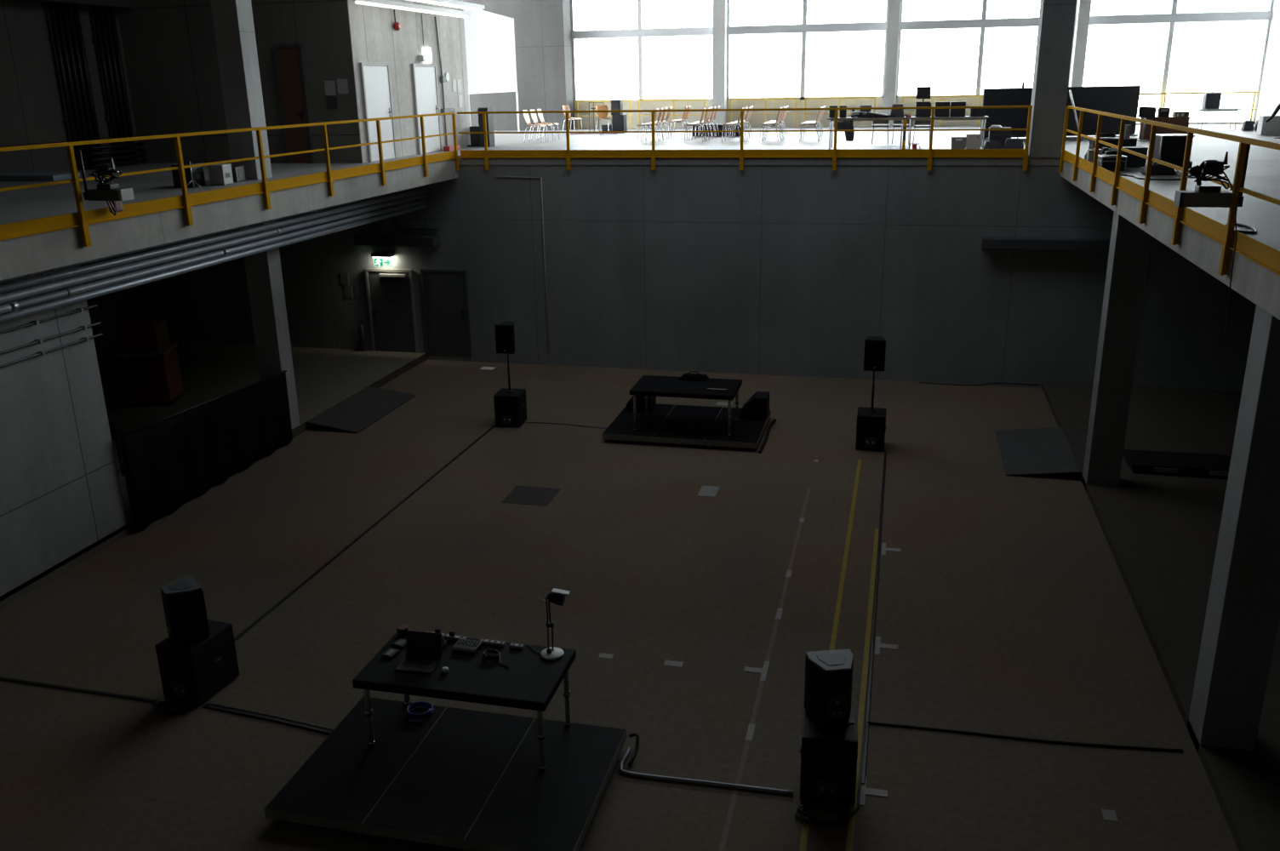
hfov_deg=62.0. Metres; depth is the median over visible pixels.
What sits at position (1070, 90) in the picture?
bar
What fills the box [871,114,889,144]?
office chair
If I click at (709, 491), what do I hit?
cover plate
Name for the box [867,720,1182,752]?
cable
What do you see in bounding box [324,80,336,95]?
notice
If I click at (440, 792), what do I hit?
deck
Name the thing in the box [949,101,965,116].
monitor speaker
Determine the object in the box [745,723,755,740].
tape mark
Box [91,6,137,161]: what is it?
curtain
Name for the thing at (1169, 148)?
case
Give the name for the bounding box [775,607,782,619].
tape mark
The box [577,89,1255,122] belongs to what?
ground
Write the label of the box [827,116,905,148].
folding table
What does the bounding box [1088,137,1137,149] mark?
flight case
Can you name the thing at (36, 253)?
floor
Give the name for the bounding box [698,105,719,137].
shell chair
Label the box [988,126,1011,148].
chair
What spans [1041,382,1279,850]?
floor
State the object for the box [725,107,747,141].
shell chair
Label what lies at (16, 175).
sheet
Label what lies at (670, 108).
shell chair
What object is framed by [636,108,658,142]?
shell chair
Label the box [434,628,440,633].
plug
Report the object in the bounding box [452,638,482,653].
mixer
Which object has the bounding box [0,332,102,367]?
conduit
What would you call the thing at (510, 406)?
subwoofer
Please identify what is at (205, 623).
grille
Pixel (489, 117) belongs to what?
speaker stack
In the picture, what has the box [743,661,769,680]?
tape mark
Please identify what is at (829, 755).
subwoofer
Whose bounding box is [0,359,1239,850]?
floor
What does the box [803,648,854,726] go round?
loudspeaker
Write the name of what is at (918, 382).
cable
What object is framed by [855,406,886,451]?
subwoofer
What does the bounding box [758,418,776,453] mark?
cable
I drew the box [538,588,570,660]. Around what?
desk lamp
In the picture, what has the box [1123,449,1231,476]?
stack
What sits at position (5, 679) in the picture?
strip
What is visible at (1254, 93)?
window railing
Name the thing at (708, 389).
receiver
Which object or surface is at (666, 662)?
tape mark
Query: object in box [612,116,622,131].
grille
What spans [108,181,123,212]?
bag
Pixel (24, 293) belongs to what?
pipe
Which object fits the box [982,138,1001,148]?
bag
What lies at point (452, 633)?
plug
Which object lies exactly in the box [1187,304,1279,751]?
column
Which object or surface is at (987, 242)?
ventilation duct
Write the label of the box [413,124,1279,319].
floor
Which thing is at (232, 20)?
column
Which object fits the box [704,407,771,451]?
deck
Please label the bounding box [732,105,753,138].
shell chair
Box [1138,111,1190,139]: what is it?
wooden desk
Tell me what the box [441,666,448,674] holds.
pot
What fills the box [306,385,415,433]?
wooden ramp
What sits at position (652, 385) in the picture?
table
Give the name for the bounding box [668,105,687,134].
shell chair
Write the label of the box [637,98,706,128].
window railing
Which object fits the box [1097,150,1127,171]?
flight case
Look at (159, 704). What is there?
cable coil
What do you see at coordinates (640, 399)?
stage monitor
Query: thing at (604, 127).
case
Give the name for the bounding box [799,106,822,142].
shell chair
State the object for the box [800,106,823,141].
shell chair
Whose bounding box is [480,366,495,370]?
paper sheet
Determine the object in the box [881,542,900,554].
tape mark
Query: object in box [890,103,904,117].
case
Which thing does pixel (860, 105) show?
case
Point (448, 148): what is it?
toolbox
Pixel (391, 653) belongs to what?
audio interface
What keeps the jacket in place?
hanging from the folding table at (848, 118)
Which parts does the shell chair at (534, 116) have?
backrest, seat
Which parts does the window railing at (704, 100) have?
post, rail, rail, post, post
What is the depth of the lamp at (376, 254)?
26.11 m
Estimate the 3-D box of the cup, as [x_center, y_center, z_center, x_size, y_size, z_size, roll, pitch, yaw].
[-2.538,2.195,11.392,0.128,0.098,0.128,3,18,13]
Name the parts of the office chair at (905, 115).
seat, backrest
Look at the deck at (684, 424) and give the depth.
20.84 m
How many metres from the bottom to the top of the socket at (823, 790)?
0.044 m
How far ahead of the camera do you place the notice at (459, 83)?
27.89 m
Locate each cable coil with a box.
[151,700,190,714]
[794,801,850,826]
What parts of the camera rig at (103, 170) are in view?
plate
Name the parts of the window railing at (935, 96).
rail, post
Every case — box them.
[171,162,205,188]
[207,163,233,185]
[231,165,245,182]
[601,124,611,131]
[692,124,708,137]
[708,123,725,136]
[725,125,740,136]
[859,104,872,114]
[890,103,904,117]
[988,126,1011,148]
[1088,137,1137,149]
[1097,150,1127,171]
[1110,146,1148,166]
[1146,133,1194,170]
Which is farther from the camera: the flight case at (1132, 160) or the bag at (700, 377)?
the bag at (700, 377)
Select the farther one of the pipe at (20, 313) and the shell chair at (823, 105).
the shell chair at (823, 105)
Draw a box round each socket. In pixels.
[173,688,184,693]
[820,787,835,793]
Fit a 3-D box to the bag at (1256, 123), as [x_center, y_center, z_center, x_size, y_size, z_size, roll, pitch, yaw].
[17.320,-8.378,29.567,0.466,0.385,0.302,3,18,13]
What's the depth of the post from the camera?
24.63 m
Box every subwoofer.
[154,619,239,705]
[493,388,527,427]
[800,702,857,805]
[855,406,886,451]
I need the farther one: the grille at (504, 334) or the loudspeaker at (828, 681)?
the grille at (504, 334)
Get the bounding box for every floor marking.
[718,488,810,850]
[799,459,861,850]
[845,528,879,850]
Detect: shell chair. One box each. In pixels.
[522,109,546,142]
[530,108,553,142]
[537,108,559,140]
[561,105,582,133]
[595,104,612,131]
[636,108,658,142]
[642,108,663,141]
[645,107,667,140]
[654,106,672,138]
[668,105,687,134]
[671,105,691,136]
[684,108,705,142]
[688,107,710,141]
[691,106,712,139]
[695,106,715,138]
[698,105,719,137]
[721,107,743,142]
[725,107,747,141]
[729,106,751,139]
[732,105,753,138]
[759,107,782,142]
[762,106,784,141]
[765,106,787,139]
[768,105,788,137]
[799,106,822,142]
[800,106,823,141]
[803,105,825,138]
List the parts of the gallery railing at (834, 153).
post, post, post, post, rail, rail, post, post, post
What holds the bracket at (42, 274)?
attached to the floor at (36, 253)
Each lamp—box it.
[371,251,394,257]
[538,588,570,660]
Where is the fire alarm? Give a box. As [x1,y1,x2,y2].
[393,8,400,30]
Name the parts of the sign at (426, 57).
sign panel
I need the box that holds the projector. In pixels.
[851,111,866,115]
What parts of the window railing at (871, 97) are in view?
post, rail, rail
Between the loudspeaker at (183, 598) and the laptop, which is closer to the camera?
the laptop
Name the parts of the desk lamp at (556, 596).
arm, arm, lamp shade, lamp shade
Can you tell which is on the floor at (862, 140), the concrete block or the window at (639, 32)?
the concrete block
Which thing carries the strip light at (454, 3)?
hanging from the ceiling
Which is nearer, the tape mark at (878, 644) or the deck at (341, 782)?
the deck at (341, 782)
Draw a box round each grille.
[201,589,210,634]
[478,109,488,144]
[495,325,514,353]
[611,101,619,114]
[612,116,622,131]
[740,391,756,411]
[829,106,836,116]
[840,106,845,116]
[863,341,885,371]
[1205,94,1220,107]
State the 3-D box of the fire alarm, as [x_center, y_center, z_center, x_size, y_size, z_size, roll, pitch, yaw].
[-5.527,-9.274,24.168,0.130,0.590,0.180,3,18,13]
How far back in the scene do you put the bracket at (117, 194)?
13.48 m
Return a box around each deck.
[264,696,446,836]
[361,707,535,850]
[464,718,626,850]
[601,403,674,444]
[652,405,722,447]
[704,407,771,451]
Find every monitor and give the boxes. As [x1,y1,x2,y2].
[626,395,656,412]
[740,391,769,420]
[915,86,931,102]
[1137,106,1156,140]
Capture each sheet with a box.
[0,171,80,181]
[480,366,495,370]
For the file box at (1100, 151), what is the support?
on the floor at (862, 140)
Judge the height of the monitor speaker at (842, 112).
0.269 m
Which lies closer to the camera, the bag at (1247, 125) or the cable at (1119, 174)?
the cable at (1119, 174)
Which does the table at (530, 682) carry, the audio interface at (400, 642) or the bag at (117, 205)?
the audio interface at (400, 642)
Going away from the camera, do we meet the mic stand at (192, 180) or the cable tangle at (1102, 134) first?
the mic stand at (192, 180)
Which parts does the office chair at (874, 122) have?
seat, backrest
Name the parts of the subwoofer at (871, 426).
connector panel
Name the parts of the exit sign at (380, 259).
sign panel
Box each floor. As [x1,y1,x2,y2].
[0,155,458,280]
[0,341,426,609]
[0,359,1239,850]
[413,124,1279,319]
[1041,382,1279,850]
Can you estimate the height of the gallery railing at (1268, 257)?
1.305 m
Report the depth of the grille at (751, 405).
21.04 m
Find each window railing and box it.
[574,99,632,129]
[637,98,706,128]
[729,97,798,127]
[804,96,877,127]
[901,95,982,126]
[1137,91,1258,120]
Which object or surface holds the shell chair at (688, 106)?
on the floor at (862, 140)
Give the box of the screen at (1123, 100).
[980,85,1140,140]
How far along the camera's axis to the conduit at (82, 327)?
14.77 m
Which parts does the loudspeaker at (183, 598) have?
connector panel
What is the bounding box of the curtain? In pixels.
[117,370,292,532]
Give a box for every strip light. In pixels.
[351,0,470,18]
[407,0,485,11]
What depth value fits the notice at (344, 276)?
26.78 m
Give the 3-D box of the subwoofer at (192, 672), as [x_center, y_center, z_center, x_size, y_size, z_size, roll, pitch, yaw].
[-5.067,2.706,12.227,0.534,0.700,0.710,5,19,18]
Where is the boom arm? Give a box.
[1265,103,1279,138]
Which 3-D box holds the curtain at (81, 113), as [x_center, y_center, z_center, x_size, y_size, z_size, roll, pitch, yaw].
[-11.753,-7.061,22.272,0.135,3.230,0.950,3,18,13]
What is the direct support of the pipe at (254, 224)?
attached to the bracket
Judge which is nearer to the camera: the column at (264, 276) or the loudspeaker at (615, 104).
the column at (264, 276)
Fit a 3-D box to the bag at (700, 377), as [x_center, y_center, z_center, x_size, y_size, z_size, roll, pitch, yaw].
[1.061,-0.989,20.943,0.584,0.166,0.226,3,18,13]
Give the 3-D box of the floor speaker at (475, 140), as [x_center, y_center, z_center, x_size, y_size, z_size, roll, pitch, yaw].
[-4.362,-7.800,28.731,0.310,0.520,0.415,3,18,13]
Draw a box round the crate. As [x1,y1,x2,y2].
[950,137,966,148]
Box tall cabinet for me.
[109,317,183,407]
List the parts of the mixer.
knob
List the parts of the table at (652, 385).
leg, edge frame, leg, leg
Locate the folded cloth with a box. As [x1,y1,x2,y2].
[989,125,1001,127]
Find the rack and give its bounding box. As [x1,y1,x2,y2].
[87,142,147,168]
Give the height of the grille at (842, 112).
0.230 m
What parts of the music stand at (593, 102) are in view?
leg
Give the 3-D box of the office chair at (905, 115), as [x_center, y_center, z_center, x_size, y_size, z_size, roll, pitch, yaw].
[6.509,-7.393,26.560,0.417,0.719,0.440,3,18,13]
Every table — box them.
[352,631,576,770]
[629,375,742,436]
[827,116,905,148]
[907,115,988,148]
[1196,108,1241,129]
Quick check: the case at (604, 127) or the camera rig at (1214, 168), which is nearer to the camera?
the camera rig at (1214, 168)
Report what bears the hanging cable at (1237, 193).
hanging from the gallery railing at (1268, 257)
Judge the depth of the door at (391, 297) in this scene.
26.71 m
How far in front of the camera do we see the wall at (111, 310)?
27.83 m
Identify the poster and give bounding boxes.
[325,96,337,108]
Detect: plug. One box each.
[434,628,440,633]
[449,630,455,636]
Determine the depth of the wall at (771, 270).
24.27 m
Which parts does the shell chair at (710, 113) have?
backrest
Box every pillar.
[712,0,727,124]
[882,0,901,127]
[1028,0,1076,157]
[1068,0,1091,86]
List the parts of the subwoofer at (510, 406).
connector panel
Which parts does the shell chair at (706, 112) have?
backrest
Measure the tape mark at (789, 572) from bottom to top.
0.002 m
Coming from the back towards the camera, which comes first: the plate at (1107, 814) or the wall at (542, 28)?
the wall at (542, 28)
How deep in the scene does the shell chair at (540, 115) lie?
31.16 m
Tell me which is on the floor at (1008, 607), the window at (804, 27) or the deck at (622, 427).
the deck at (622, 427)
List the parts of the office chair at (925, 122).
seat, backrest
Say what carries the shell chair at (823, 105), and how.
on the floor at (862, 140)
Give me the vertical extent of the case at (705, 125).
0.343 m
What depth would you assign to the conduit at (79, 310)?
14.71 m
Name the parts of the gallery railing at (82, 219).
post, post, rail, rail, post, post, post, post, post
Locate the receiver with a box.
[707,388,727,391]
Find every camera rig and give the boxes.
[88,158,122,188]
[1186,151,1232,192]
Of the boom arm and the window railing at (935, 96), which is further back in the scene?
the window railing at (935, 96)
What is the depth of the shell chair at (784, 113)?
29.28 m
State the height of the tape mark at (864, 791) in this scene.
0.002 m
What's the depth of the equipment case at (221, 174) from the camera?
18.42 m
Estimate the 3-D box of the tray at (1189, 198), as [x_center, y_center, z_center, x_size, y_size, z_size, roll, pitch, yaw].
[5.522,-2.223,10.452,0.460,0.140,0.220,3,18,13]
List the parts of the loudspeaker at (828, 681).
connector panel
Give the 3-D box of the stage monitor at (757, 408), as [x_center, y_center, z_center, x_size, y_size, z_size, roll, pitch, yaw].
[2.292,-0.403,21.257,0.523,0.460,0.480,3,18,13]
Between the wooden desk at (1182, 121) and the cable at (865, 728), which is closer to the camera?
the cable at (865, 728)
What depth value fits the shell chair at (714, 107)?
30.40 m
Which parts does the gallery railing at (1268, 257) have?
post, post, post, post, post, rail, rail, post, post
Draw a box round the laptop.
[394,630,441,674]
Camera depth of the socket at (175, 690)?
11.98 m
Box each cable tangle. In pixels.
[441,634,450,646]
[850,114,896,117]
[1094,132,1116,137]
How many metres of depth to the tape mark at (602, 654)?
12.87 m
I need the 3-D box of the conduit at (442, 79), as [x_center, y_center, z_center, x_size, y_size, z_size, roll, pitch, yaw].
[-4.919,-8.639,26.997,0.100,3.202,0.672,3,18,13]
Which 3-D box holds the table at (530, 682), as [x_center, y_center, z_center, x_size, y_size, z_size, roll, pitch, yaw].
[-1.755,2.777,10.924,2.000,0.857,1.030,3,18,13]
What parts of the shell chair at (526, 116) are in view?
backrest, seat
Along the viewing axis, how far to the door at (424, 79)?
26.03 m
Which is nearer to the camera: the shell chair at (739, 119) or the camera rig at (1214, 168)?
the camera rig at (1214, 168)
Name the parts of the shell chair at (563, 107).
backrest, seat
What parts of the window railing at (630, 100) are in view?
post, rail, rail, post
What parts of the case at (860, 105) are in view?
lid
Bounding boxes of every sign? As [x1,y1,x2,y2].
[371,251,394,267]
[417,13,432,62]
[445,72,449,81]
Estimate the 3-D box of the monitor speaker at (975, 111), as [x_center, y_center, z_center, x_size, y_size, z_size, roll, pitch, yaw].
[7.791,-7.255,24.598,0.320,0.219,0.270,3,18,13]
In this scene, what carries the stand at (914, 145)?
on the floor at (862, 140)
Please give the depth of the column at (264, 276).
20.35 m
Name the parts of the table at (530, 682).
leg, power strip, edge frame, power strip, cable coil, power strip, leg, leg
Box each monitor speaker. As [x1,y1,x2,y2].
[828,105,837,117]
[839,105,847,117]
[915,102,931,116]
[934,101,950,116]
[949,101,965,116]
[969,108,985,116]
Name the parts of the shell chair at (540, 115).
backrest, seat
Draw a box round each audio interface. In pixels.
[381,647,399,659]
[391,638,406,648]
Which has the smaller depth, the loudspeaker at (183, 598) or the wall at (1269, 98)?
the loudspeaker at (183, 598)
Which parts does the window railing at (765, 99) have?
post, rail, rail, post, post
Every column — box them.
[210,0,272,179]
[240,220,300,428]
[1082,211,1151,487]
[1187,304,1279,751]
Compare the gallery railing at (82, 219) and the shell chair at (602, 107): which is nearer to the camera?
the gallery railing at (82, 219)
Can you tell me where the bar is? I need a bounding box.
[1068,89,1082,140]
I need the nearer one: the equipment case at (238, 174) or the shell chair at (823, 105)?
the equipment case at (238, 174)
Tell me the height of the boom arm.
1.038 m
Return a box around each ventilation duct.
[353,234,440,246]
[981,236,1110,251]
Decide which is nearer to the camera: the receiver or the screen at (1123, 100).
the receiver
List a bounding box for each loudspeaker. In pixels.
[160,575,210,645]
[494,321,515,390]
[611,99,622,114]
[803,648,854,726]
[863,336,885,410]
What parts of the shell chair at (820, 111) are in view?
backrest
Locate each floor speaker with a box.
[469,125,479,146]
[611,114,627,131]
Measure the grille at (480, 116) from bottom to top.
0.900 m
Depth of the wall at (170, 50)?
23.45 m
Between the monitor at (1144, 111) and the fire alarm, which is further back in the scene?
the monitor at (1144, 111)
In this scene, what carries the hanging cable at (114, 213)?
hanging from the gallery railing at (82, 219)
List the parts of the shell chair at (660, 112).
backrest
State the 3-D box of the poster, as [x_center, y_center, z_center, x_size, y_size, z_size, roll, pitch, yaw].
[-6.614,-6.940,22.891,0.240,0.250,0.020,3,18,13]
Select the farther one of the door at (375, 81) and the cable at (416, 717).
the door at (375, 81)
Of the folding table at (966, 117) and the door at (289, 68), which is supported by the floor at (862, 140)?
the folding table at (966, 117)
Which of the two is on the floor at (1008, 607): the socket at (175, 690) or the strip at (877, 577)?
the strip at (877, 577)
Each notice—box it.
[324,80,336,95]
[337,79,348,93]
[340,272,348,284]
[343,285,353,297]
[451,79,457,91]
[457,79,461,92]
[457,94,462,107]
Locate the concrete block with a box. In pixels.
[1256,115,1279,135]
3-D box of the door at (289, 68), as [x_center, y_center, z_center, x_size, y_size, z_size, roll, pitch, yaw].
[-7.506,-6.938,23.079,0.660,2.460,0.111,3,18,13]
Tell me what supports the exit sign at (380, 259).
attached to the wall at (771, 270)
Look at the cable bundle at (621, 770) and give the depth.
10.49 m
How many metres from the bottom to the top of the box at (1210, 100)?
0.468 m
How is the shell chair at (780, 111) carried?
on the floor at (862, 140)
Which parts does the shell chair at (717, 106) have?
backrest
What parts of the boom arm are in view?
arm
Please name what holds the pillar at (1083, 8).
in the wall at (754, 121)
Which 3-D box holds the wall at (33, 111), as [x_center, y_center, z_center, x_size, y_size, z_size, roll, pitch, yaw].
[-14.916,-5.162,10.599,0.400,7.000,27.750,3,18,13]
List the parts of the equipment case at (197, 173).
handle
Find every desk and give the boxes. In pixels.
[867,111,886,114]
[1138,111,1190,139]
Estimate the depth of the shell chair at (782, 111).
28.77 m
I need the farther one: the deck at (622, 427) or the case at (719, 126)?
the case at (719, 126)
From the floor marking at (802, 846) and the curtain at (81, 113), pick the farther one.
the curtain at (81, 113)
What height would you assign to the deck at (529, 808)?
0.200 m
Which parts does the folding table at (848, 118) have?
leg, leg, leg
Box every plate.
[501,485,560,506]
[697,485,719,497]
[1101,809,1117,821]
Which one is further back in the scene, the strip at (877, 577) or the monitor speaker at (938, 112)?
the monitor speaker at (938, 112)
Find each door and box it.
[272,44,314,163]
[359,62,397,162]
[365,268,418,353]
[411,63,442,154]
[419,268,472,354]
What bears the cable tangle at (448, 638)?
on the table at (530, 682)
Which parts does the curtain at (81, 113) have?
rail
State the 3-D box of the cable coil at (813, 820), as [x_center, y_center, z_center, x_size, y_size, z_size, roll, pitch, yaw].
[1.712,3.640,9.992,0.510,0.066,0.331,3,18,13]
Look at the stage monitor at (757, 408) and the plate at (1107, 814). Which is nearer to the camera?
the plate at (1107, 814)
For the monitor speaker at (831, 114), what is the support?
on the folding table at (848, 118)
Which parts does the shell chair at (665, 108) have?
backrest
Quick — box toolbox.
[443,144,460,151]
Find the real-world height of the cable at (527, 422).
0.020 m
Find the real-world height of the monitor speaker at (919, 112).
0.309 m
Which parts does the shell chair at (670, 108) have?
backrest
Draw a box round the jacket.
[837,120,854,141]
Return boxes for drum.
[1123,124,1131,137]
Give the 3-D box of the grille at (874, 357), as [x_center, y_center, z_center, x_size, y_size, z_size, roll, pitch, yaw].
[4.258,-1.264,19.327,0.350,0.540,0.016,3,18,13]
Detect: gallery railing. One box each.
[0,112,459,246]
[457,105,1032,171]
[1058,105,1279,275]
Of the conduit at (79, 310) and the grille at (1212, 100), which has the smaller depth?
the conduit at (79, 310)
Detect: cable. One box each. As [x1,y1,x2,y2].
[102,181,116,215]
[405,701,434,719]
[526,422,606,428]
[570,132,621,134]
[627,732,639,766]
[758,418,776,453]
[845,722,867,816]
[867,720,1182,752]
[918,382,1039,385]
[1119,173,1181,180]
[1222,193,1239,352]
[1224,222,1257,234]
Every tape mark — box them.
[598,652,613,658]
[663,660,683,666]
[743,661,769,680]
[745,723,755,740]
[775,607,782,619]
[785,570,792,577]
[859,777,887,805]
[874,635,897,654]
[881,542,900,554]
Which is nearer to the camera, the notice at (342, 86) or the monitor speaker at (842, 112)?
the notice at (342, 86)
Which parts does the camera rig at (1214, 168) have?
plate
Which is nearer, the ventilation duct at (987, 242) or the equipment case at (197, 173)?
the equipment case at (197, 173)
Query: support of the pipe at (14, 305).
attached to the bracket
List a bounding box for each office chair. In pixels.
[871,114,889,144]
[891,114,909,144]
[912,114,931,142]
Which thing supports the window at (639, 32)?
in the wall at (754, 121)
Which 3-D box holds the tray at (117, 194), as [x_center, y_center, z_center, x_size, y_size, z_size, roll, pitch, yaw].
[-6.741,-2.941,13.563,0.500,0.140,0.220,3,18,13]
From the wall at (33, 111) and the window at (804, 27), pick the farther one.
the window at (804, 27)
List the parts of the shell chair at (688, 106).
backrest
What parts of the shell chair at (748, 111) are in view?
backrest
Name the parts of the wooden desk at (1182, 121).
panel, panel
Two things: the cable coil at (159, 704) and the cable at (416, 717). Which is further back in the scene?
the cable coil at (159, 704)
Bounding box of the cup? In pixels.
[396,623,408,637]
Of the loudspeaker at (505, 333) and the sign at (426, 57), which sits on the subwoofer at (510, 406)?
the loudspeaker at (505, 333)
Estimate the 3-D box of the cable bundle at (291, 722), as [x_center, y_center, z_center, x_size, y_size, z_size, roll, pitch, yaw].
[-4.037,3.216,11.693,1.813,0.025,0.120,5,19,19]
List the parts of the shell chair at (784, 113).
backrest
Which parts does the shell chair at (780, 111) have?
seat, backrest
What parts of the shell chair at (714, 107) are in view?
backrest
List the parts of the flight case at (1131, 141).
lid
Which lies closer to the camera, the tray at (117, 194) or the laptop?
the laptop
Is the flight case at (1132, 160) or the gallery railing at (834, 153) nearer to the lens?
the flight case at (1132, 160)
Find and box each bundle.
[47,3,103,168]
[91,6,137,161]
[201,702,333,735]
[619,747,793,794]
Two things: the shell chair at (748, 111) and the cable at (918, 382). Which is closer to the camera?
the cable at (918, 382)
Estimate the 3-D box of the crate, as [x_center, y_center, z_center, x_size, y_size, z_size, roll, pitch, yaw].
[7.262,-6.439,24.297,0.329,0.268,0.267,3,18,13]
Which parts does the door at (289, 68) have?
handle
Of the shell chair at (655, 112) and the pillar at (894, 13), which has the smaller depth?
the shell chair at (655, 112)
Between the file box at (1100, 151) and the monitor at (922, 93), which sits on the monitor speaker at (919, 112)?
the monitor at (922, 93)
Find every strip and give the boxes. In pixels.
[0,676,157,702]
[234,425,495,641]
[861,451,886,784]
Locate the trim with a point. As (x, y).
(303, 427)
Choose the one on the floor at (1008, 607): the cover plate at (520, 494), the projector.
the cover plate at (520, 494)
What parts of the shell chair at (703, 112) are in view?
backrest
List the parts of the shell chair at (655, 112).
backrest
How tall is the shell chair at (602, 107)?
0.886 m
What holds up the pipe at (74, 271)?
attached to the bracket
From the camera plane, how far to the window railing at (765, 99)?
36.34 m
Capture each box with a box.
[965,133,981,148]
[1085,149,1093,162]
[1097,148,1102,154]
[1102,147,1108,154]
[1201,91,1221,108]
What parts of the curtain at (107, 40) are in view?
rail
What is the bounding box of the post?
[902,119,907,148]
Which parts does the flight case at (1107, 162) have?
cable coil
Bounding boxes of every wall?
[0,0,140,173]
[0,265,126,601]
[80,256,130,352]
[117,0,470,163]
[120,165,1256,390]
[462,0,577,130]
[574,97,982,128]
[1254,0,1279,124]
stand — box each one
[108,420,124,475]
[186,160,201,188]
[588,101,603,131]
[908,142,919,148]
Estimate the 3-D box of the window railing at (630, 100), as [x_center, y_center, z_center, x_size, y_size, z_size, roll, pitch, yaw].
[-1.296,-11.007,37.736,2.100,0.985,0.050,3,18,13]
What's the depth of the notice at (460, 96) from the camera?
28.02 m
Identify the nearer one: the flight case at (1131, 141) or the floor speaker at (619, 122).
the flight case at (1131, 141)
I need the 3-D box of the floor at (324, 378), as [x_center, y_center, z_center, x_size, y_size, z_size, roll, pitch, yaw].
[-13.057,2.655,14.004,8.550,0.370,30.180,3,18,13]
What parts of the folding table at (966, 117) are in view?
leg, leg, leg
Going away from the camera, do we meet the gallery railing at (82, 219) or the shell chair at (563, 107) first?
the gallery railing at (82, 219)
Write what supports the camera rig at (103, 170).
on the gallery railing at (82, 219)
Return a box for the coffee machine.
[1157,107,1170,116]
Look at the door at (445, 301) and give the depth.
26.37 m
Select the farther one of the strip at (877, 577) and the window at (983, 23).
the window at (983, 23)
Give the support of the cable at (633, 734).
on the floor at (1008, 607)
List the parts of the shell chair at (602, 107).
backrest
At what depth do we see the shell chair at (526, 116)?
30.00 m
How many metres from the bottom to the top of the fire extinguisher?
0.645 m
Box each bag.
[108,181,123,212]
[679,371,708,381]
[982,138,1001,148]
[1002,135,1023,148]
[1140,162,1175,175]
[1240,118,1253,131]
[1253,119,1258,131]
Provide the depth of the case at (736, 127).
31.46 m
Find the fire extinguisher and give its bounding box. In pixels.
[358,320,366,346]
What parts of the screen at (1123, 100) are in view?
panel, rail, panel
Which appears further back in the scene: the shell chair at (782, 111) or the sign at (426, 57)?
the shell chair at (782, 111)
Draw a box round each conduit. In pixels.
[0,304,97,334]
[0,321,100,354]
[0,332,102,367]
[434,16,454,146]
[496,176,548,353]
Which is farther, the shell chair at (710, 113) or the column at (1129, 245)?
the shell chair at (710, 113)
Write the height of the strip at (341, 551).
0.018 m
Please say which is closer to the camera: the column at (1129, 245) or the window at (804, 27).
the column at (1129, 245)
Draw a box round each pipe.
[0,185,424,283]
[0,188,427,293]
[0,193,426,304]
[0,198,427,314]
[0,203,427,323]
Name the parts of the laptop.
lid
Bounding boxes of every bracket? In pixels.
[40,272,57,309]
[77,149,134,200]
[1173,143,1250,207]
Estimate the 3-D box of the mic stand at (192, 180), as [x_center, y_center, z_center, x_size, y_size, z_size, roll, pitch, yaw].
[-7.491,-4.209,17.882,0.251,0.447,0.288,3,18,13]
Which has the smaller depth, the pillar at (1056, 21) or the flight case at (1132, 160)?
the flight case at (1132, 160)
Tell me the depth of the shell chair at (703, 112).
28.84 m
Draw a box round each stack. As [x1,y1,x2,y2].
[477,107,495,147]
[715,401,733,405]
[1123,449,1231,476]
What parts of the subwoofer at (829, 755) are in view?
handle, connector panel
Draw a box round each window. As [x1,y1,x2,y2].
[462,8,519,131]
[570,0,712,102]
[726,0,888,100]
[895,0,1077,97]
[1082,0,1274,125]
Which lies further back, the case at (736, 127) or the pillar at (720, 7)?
the pillar at (720, 7)
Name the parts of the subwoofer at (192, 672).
connector panel, handle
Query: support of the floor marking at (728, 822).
on the floor at (1008, 607)
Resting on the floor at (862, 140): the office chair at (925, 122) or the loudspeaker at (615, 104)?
the office chair at (925, 122)
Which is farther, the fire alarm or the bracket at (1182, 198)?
the fire alarm
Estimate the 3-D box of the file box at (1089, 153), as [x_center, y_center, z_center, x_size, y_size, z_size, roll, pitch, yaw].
[8.279,-4.944,19.621,0.070,0.258,0.220,3,18,13]
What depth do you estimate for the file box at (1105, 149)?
19.44 m
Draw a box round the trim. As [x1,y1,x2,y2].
[126,353,427,534]
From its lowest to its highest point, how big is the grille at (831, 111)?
0.230 m
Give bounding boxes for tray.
[86,188,126,200]
[1181,190,1232,207]
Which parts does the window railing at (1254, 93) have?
post, rail, rail, post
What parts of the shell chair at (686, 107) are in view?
backrest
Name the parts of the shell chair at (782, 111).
backrest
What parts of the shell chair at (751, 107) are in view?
backrest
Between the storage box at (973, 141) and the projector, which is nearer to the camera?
the storage box at (973, 141)

